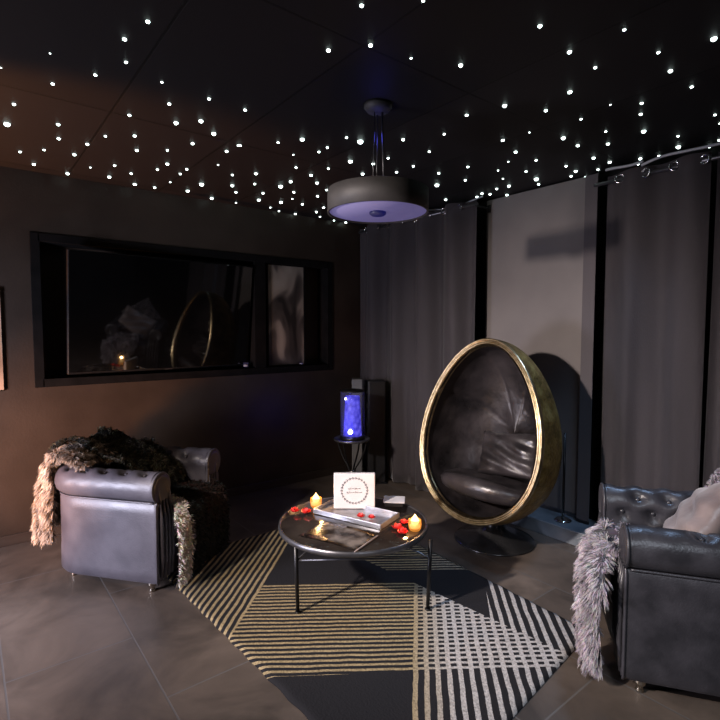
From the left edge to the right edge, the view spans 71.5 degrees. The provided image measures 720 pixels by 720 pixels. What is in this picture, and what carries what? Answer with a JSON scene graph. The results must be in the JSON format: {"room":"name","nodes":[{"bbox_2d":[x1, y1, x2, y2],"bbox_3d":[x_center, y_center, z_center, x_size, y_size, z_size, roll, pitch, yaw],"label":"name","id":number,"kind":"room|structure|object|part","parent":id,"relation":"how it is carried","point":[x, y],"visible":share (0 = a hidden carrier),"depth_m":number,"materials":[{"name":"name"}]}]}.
{"room":"lounge","nodes":[
{"label":"lounge","id":0,"kind":"room"},
{"bbox_2d":[0,166,365,536],"bbox_3d":[-2.321,-0.015,3.429,6.820,2.480,0.250,-3,4,-38],"label":"wall","id":1,"kind":"structure","parent":0,"point":[263,427],"depth_m":3.90,"materials":[{"name":"paint"}]},
{"bbox_2d":[0,296,4,390],"bbox_3d":[-2.521,-0.120,3.086,0.510,0.660,0.024,-3,4,-38],"label":"framed print","id":2,"kind":"object","parent":1,"relation":"attached to","point":[1,343],"visible":1,"depth_m":3.25},
{"bbox_2d":[66,249,252,374],"bbox_3d":[-1.501,-0.353,3.921,1.416,0.861,0.182,-3,5,-42],"label":"television","id":3,"kind":"object","parent":1,"relation":"attached to","point":[125,312],"visible":0.97,"depth_m":3.80,"materials":[{"name":"black glass"}]},
{"bbox_2d":[0,463,351,547],"bbox_3d":[-2.238,1.194,3.396,6.220,0.070,0.018,-3,4,-38],"label":"baseboard","id":4,"kind":"structure","parent":1,"relation":"attached to","point":[21,537],"depth_m":4.45,"materials":[{"name":"brown wood"}]},
{"bbox_2d":[29,232,332,387],"bbox_3d":[-1.284,-0.381,4.173,2.455,1.040,0.180,-3,4,-38],"label":"window frame","id":5,"kind":"structure","parent":1,"relation":"attached to","point":[257,334],"depth_m":4.12,"materials":[{"name":"black metal"}]},
{"bbox_2d":[265,263,305,366],"bbox_3d":[-0.678,-0.408,4.594,0.400,0.930,0.024,-3,4,-38],"label":"framed print","id":6,"kind":"object","parent":1,"relation":"attached to","point":[285,284],"visible":0.93,"depth_m":4.59},
{"bbox_2d":[0,0,719,226],"bbox_3d":[-0.410,-1.159,0.948,6.820,0.100,6.500,-3,4,-38],"label":"ceiling","id":7,"kind":"structure","parent":0,"point":[269,59],"depth_m":2.20,"materials":[{"name":"black paint"}]},
{"bbox_2d":[327,98,428,223],"bbox_3d":[0.084,-0.936,2.351,0.476,0.512,0.476,-3,4,-38],"label":"pendant lamp","id":8,"kind":"object","parent":7,"relation":"hanging from","point":[373,199],"visible":1,"depth_m":2.24,"materials":[{"name":"grey metal"}]},
{"bbox_3d":[0.064,-0.977,2.334,0.016,0.370,0.006,-3,4,-37],"label":"cord","id":9,"kind":"part","parent":8,"relation":"part of","materials":[{"name":"grey metal"}]},
{"bbox_3d":[0.081,-0.979,2.374,0.005,0.370,0.015,0,3,-7],"label":"cord","id":10,"kind":"part","parent":8,"relation":"part of","materials":[{"name":"grey metal"}]},
{"bbox_2d":[329,201,425,221],"bbox_3d":[0.084,-0.704,2.365,0.458,0.010,0.458,-3,4,-38],"label":"diffuser","id":11,"kind":"object","parent":8,"relation":"attached to","point":[348,211],"depth_m":2.34,"materials":[{"name":"blue"}]},
{"bbox_3d":[0.084,-0.746,2.363,0.476,0.105,0.476,-3,4,-38],"label":"lamp shade","id":12,"kind":"part","parent":8,"relation":"part of","materials":[{"name":"grey metal"}]},
{"bbox_3d":[0.107,-0.977,2.339,0.019,0.370,0.009,1,4,23],"label":"cord","id":13,"kind":"part","parent":8,"relation":"part of","materials":[{"name":"grey metal"}]},
{"bbox_2d":[429,195,482,210],"bbox_3d":[0.756,-1.274,4.125,0.012,0.050,0.632,-3,4,-38],"label":"cable","id":14,"kind":"object","parent":7,"relation":"attached to","point":[482,195],"visible":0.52,"depth_m":3.96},
{"bbox_2d":[485,177,584,517],"bbox_3d":[1.295,-0.081,3.775,0.016,2.370,0.860,-3,4,-38],"label":"blind","id":15,"kind":"object","parent":7,"relation":"hanging from","point":[535,238],"visible":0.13,"depth_m":3.65,"materials":[{"name":"beige fabric"}]},
{"bbox_3d":[1.295,1.087,3.845,0.016,0.030,0.860,-3,4,-38],"label":"rail","id":16,"kind":"part","parent":15,"relation":"part of","materials":[{"name":"grey metal"}]},
{"bbox_2d":[576,173,597,524],"bbox_3d":[1.534,-0.050,3.378,0.014,2.355,0.085,-3,4,-38],"label":"blind","id":17,"kind":"object","parent":7,"relation":"hanging from","point":[591,192],"visible":1,"depth_m":3.37,"materials":[{"name":"grey fabric"}]},
{"bbox_3d":[1.534,1.113,3.448,0.014,0.024,0.085,-3,4,-38],"label":"rail","id":18,"kind":"part","parent":17,"relation":"part of","materials":[{"name":"black metal"}]},
{"bbox_2d":[605,160,643,170],"bbox_3d":[1.611,-1.183,3.052,0.016,0.023,0.221,-3,4,-38],"label":"cable","id":19,"kind":"object","parent":7,"relation":"attached to","point":[641,161],"visible":1,"depth_m":3.04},
{"bbox_2d":[641,142,719,165],"bbox_3d":[1.794,-1.157,2.807,0.016,0.038,0.407,-3,4,-38],"label":"curtain rod","id":20,"kind":"object","parent":7,"relation":"attached to","point":[717,143],"visible":1,"depth_m":2.79,"materials":[{"name":"grey metal"}]},
{"bbox_2d":[0,468,719,719],"bbox_3d":[-0.410,1.417,1.102,6.820,0.100,6.500,-3,4,-38],"label":"floor","id":21,"kind":"structure","parent":0,"point":[77,647],"depth_m":2.28,"materials":[{"name":"stone"}]},
{"bbox_2d":[53,445,219,591],"bbox_3d":[-1.369,0.915,3.061,0.788,0.668,0.724,1,4,13],"label":"tufted armchair","id":22,"kind":"object","parent":21,"relation":"on","point":[117,522],"visible":0.66,"depth_m":2.73,"materials":[{"name":"leather"}]},
{"bbox_2d":[30,437,114,547],"bbox_3d":[-1.733,0.782,2.957,0.578,0.644,0.391,1,4,13],"label":"fur throw","id":23,"kind":"object","parent":22,"relation":"on","point":[46,508],"visible":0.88,"depth_m":2.82,"materials":[{"name":"beige fur"}]},
{"bbox_2d":[45,425,185,483],"bbox_3d":[-1.475,0.618,3.053,0.723,0.388,0.458,1,4,13],"label":"fur throw","id":24,"kind":"object","parent":22,"relation":"on","point":[142,454],"visible":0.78,"depth_m":3.05,"materials":[{"name":"black fur"}]},
{"bbox_3d":[-1.073,0.905,2.720,0.022,0.596,0.182,1,4,13],"label":"arm","id":25,"kind":"part","parent":22,"relation":"part of","materials":[{"name":"leather"}]},
{"bbox_3d":[-1.005,1.083,2.987,0.030,0.200,0.390,1,4,13],"label":"rail","id":26,"kind":"part","parent":22,"relation":"part of","materials":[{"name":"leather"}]},
{"bbox_2d":[170,477,231,587],"bbox_3d":[-1.189,0.985,3.005,0.663,0.485,0.561,1,4,13],"label":"throw","id":27,"kind":"object","parent":22,"relation":"on","point":[201,509],"visible":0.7,"depth_m":2.93,"materials":[{"name":"fur"}]},
{"bbox_3d":[-0.954,0.875,3.235,0.022,0.596,0.182,1,4,13],"label":"arm","id":28,"kind":"part","parent":22,"relation":"part of","materials":[{"name":"leather"}]},
{"bbox_2d":[334,435,369,471],"bbox_3d":[-0.070,0.918,4.284,0.308,0.510,0.308,-3,4,-38],"label":"plant stand","id":29,"kind":"object","parent":21,"relation":"on","point":[337,438],"visible":0.48,"depth_m":4.23,"materials":[{"name":"grey metal"}]},
{"bbox_3d":[-0.144,0.924,4.326,0.141,0.494,0.014,2,4,29],"label":"leg","id":30,"kind":"part","parent":29,"relation":"part of","materials":[{"name":"black metal"}]},
{"bbox_3d":[-0.110,0.930,4.210,0.014,0.494,0.141,2,4,29],"label":"leg","id":31,"kind":"part","parent":29,"relation":"part of","materials":[{"name":"black metal"}]},
{"bbox_3d":[-0.070,0.673,4.270,0.308,0.020,0.308,-3,4,-38],"label":"plate","id":32,"kind":"part","parent":29,"relation":"part of","materials":[{"name":"grey metal"}]},
{"bbox_2d":[340,388,364,440],"bbox_3d":[-0.063,0.456,4.249,0.216,0.428,0.216,-3,4,-38],"label":"lamp","id":33,"kind":"object","parent":29,"relation":"on","point":[352,416],"visible":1,"depth_m":4.19,"materials":[{"name":"blue glass"}]},
{"bbox_3d":[-0.063,0.254,4.237,0.212,0.024,0.212,-3,4,-38],"label":"lid","id":34,"kind":"part","parent":33,"relation":"part of","materials":[{"name":"black metal"}]},
{"bbox_3d":[-0.029,0.921,4.359,0.014,0.494,0.141,2,4,29],"label":"leg","id":35,"kind":"part","parent":29,"relation":"part of","materials":[{"name":"black metal"}]},
{"bbox_3d":[0.005,0.928,4.244,0.141,0.494,0.014,2,4,29],"label":"leg","id":36,"kind":"part","parent":29,"relation":"part of","materials":[{"name":"black metal"}]},
{"bbox_2d":[351,378,361,471],"bbox_3d":[-0.031,0.654,4.877,0.105,0.950,0.150,0,3,0],"label":"tower speaker","id":37,"kind":"object","parent":21,"relation":"on","point":[356,382],"visible":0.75,"depth_m":4.81,"materials":[{"name":"grey paint"}]},
{"bbox_2d":[167,529,575,719],"bbox_3d":[-0.012,1.267,2.667,1.526,0.010,2.173,-3,4,-38],"label":"area rug","id":38,"kind":"object","parent":21,"relation":"on","point":[363,643],"visible":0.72,"depth_m":2.34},
{"bbox_2d":[278,497,432,613],"bbox_3d":[-0.035,1.061,2.718,0.802,0.393,0.808,-3,4,-38],"label":"coffee table","id":39,"kind":"object","parent":38,"relation":"on","point":[291,525],"visible":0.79,"depth_m":2.52,"materials":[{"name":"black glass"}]},
{"bbox_2d":[290,507,299,511],"bbox_3d":[-0.369,0.847,2.830,0.055,0.029,0.050,0,3,5],"label":"flower","id":40,"kind":"object","parent":39,"relation":"on","point":[294,509],"visible":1,"depth_m":2.83,"materials":[{"name":"red plant"}]},
{"bbox_3d":[-0.315,1.087,2.500,0.036,0.366,0.028,-3,4,-38],"label":"leg","id":41,"kind":"part","parent":39,"relation":"part of","materials":[{"name":"black metal"}]},
{"bbox_2d":[301,507,310,512],"bbox_3d":[-0.302,0.846,2.810,0.059,0.032,0.063,0,3,-7],"label":"flower","id":42,"kind":"object","parent":39,"relation":"on","point":[305,510],"visible":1,"depth_m":2.80,"materials":[{"name":"red plant"}]},
{"bbox_2d":[311,493,320,505],"bbox_3d":[-0.256,0.815,2.912,0.068,0.084,0.068,-3,4,-38],"label":"votive candle","id":43,"kind":"object","parent":39,"relation":"on","point":[316,502],"visible":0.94,"depth_m":2.90,"materials":[{"name":"yellow wax"}]},
{"bbox_2d":[299,522,377,551],"bbox_3d":[-0.109,0.872,2.488,0.336,0.015,0.215,2,4,32],"label":"magazine","id":44,"kind":"object","parent":39,"relation":"on","point":[354,539],"visible":1,"depth_m":2.48,"materials":[{"name":"paper"}]},
{"bbox_2d":[313,499,398,529],"bbox_3d":[-0.023,0.850,2.780,0.440,0.028,0.209,2,4,33],"label":"serving tray","id":45,"kind":"object","parent":39,"relation":"on","point":[383,517],"visible":0.82,"depth_m":2.76,"materials":[{"name":"grey metal"}]},
{"bbox_2d":[334,472,374,508],"bbox_3d":[-0.032,0.748,2.864,0.235,0.205,0.028,0,3,0],"label":"square sign","id":46,"kind":"object","parent":45,"relation":"on","point":[352,490],"visible":0.98,"depth_m":2.85,"materials":[{"name":"white paper"}]},
{"bbox_2d":[383,496,404,506],"bbox_3d":[0.201,0.834,2.947,0.125,0.040,0.084,0,3,7],"label":"box","id":47,"kind":"object","parent":39,"relation":"on","point":[390,501],"visible":1,"depth_m":2.92,"materials":[{"name":"black plastic"}]},
{"bbox_2d":[385,503,402,506],"bbox_3d":[0.201,0.840,2.947,0.105,0.028,0.075,0,3,7],"label":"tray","id":48,"kind":"object","parent":47,"relation":"on","point":[386,504],"depth_m":2.91,"materials":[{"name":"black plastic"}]},
{"bbox_2d":[392,523,402,528],"bbox_3d":[0.195,0.860,2.586,0.063,0.032,0.059,1,4,17],"label":"flower","id":49,"kind":"object","parent":39,"relation":"on","point":[396,526],"visible":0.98,"depth_m":2.58,"materials":[{"name":"red plant"}]},
{"bbox_2d":[397,527,407,533],"bbox_3d":[0.217,0.864,2.526,0.060,0.031,0.056,-3,5,-41],"label":"flower","id":50,"kind":"object","parent":39,"relation":"on","point":[403,530],"visible":1,"depth_m":2.53,"materials":[{"name":"red plant"}]},
{"bbox_2d":[400,519,407,523],"bbox_3d":[0.235,0.858,2.656,0.048,0.026,0.050,2,4,30],"label":"flower","id":51,"kind":"object","parent":39,"relation":"on","point":[404,521],"visible":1,"depth_m":2.65,"materials":[{"name":"red plant"}]},
{"bbox_2d":[409,515,419,528],"bbox_3d":[0.283,0.835,2.577,0.068,0.084,0.068,-3,4,-38],"label":"votive candle","id":52,"kind":"object","parent":39,"relation":"on","point":[414,524],"visible":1,"depth_m":2.56,"materials":[{"name":"yellow wax"}]},
{"bbox_3d":[0.347,1.085,2.529,0.030,0.366,0.036,-3,4,-38],"label":"leg","id":53,"kind":"part","parent":39,"relation":"part of","materials":[{"name":"black metal"}]},
{"bbox_2d":[366,379,386,483],"bbox_3d":[0.152,0.669,4.714,0.190,0.960,0.200,0,3,-3],"label":"tower speaker","id":54,"kind":"object","parent":21,"relation":"on","point":[376,388],"visible":0.93,"depth_m":4.63},
{"bbox_2d":[419,338,561,556],"bbox_3d":[0.929,0.540,3.362,0.732,1.378,0.930,-3,5,-41],"label":"egg chair","id":55,"kind":"object","parent":21,"relation":"on","point":[491,384],"visible":0.92,"depth_m":3.41,"materials":[{"name":"black leather"}]},
{"bbox_2d":[440,468,526,506],"bbox_3d":[0.845,0.839,3.307,0.461,0.198,0.710,-3,5,-41],"label":"seat cushion","id":56,"kind":"object","parent":55,"relation":"on","point":[455,483],"depth_m":3.17,"materials":[{"name":"leather"}]},
{"bbox_2d":[478,431,535,479],"bbox_3d":[0.982,0.621,3.281,0.201,0.315,0.463,-3,5,-44],"label":"leather cushion","id":57,"kind":"object","parent":55,"relation":"on","point":[502,454],"visible":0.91,"depth_m":3.23,"materials":[{"name":"black leather"}]},
{"bbox_2d":[512,507,596,545],"bbox_3d":[2.470,1.249,2.231,0.295,0.100,4.100,-3,4,-38],"label":"trim","id":58,"kind":"structure","parent":21,"relation":"on","point":[541,521],"depth_m":3.46,"materials":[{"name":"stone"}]},
{"bbox_2d":[554,433,571,523],"bbox_3d":[1.419,0.813,3.479,0.116,0.620,0.116,-3,4,-38],"label":"stand","id":59,"kind":"object","parent":58,"relation":"on","point":[561,519],"visible":1,"depth_m":3.47,"materials":[{"name":"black metal"}]},
{"bbox_2d":[597,483,719,696],"bbox_3d":[1.514,0.971,2.127,0.863,0.668,0.724,1,4,18],"label":"tufted armchair","id":60,"kind":"object","parent":21,"relation":"on","point":[662,618],"visible":0.8,"depth_m":1.90,"materials":[{"name":"black leather"}]},
{"bbox_2d":[571,518,629,680],"bbox_3d":[1.154,1.011,2.092,0.530,0.580,0.475,1,4,18],"label":"fur throw","id":61,"kind":"object","parent":60,"relation":"on","point":[599,546],"visible":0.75,"depth_m":2.03,"materials":[{"name":"grey fur"}]},
{"bbox_3d":[1.210,0.919,2.498,0.022,0.596,0.182,1,4,18],"label":"arm","id":62,"kind":"part","parent":60,"relation":"part of","materials":[{"name":"black leather"}]},
{"bbox_3d":[1.121,1.127,2.260,0.030,0.200,0.390,1,4,18],"label":"rail","id":63,"kind":"part","parent":60,"relation":"part of","materials":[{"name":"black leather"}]},
{"bbox_3d":[1.050,0.949,1.994,0.022,0.596,0.182,1,4,18],"label":"arm","id":64,"kind":"part","parent":60,"relation":"part of","materials":[{"name":"black leather"}]},
{"bbox_3d":[1.515,1.221,2.141,0.785,0.034,0.640,1,4,18],"label":"frame","id":65,"kind":"part","parent":60,"relation":"part of","materials":[{"name":"black leather"}]},
{"bbox_2d":[663,483,719,534],"bbox_3d":[1.408,0.690,2.101,0.272,0.483,0.554,1,4,17],"label":"satin pillow","id":66,"kind":"object","parent":60,"relation":"on","point":[700,512],"visible":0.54,"depth_m":1.97,"materials":[{"name":"grey fabric"}]},
{"bbox_2d":[703,468,719,487],"bbox_3d":[1.557,0.573,2.091,0.229,0.493,0.524,3,4,39],"label":"fur pillow","id":67,"kind":"object","parent":60,"relation":"on","point":[715,478],"visible":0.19,"depth_m":2.18,"materials":[{"name":"grey fur"}]},
{"bbox_2d":[474,146,719,520],"bbox_3d":[2.104,0.009,3.017,0.200,2.480,5.900,-3,4,-38],"label":"window","id":68,"kind":"structure","parent":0,"point":[481,233],"depth_m":3.42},
{"bbox_2d":[358,202,490,233],"bbox_3d":[0.526,-1.241,4.481,0.221,0.060,1.470,-3,4,-38],"label":"curtain rod","id":69,"kind":"object","parent":68,"relation":"attached to","point":[488,207],"visible":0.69,"depth_m":4.01,"materials":[{"name":"grey metal"}]},
{"bbox_2d":[360,200,476,491],"bbox_3d":[0.435,-0.070,4.508,0.119,2.420,1.456,-3,4,-38],"label":"curtain","id":70,"kind":"object","parent":69,"relation":"hanging from","point":[418,277],"visible":0.81,"depth_m":4.51,"materials":[{"name":"grey fabric"}]},
{"bbox_2d":[594,155,719,186],"bbox_3d":[1.957,-1.091,2.782,0.221,0.060,1.220,-3,4,-38],"label":"curtain rod","id":71,"kind":"object","parent":68,"relation":"attached to","point":[605,183],"visible":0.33,"depth_m":2.91,"materials":[{"name":"grey metal"}]},
{"bbox_2d":[600,151,711,490],"bbox_3d":[1.721,-0.001,2.982,0.063,2.285,0.577,-3,4,-38],"label":"curtain","id":72,"kind":"object","parent":71,"relation":"hanging from","point":[657,228],"visible":0.9,"depth_m":2.96,"materials":[{"name":"grey fabric"}]},
{"bbox_2d":[702,151,719,487],"bbox_3d":[2.040,0.028,2.585,0.085,2.275,0.423,-3,4,-38],"label":"curtain","id":73,"kind":"object","parent":71,"relation":"hanging from","point":[712,427],"visible":0.62,"depth_m":2.75,"materials":[{"name":"grey fabric"}]}
]}

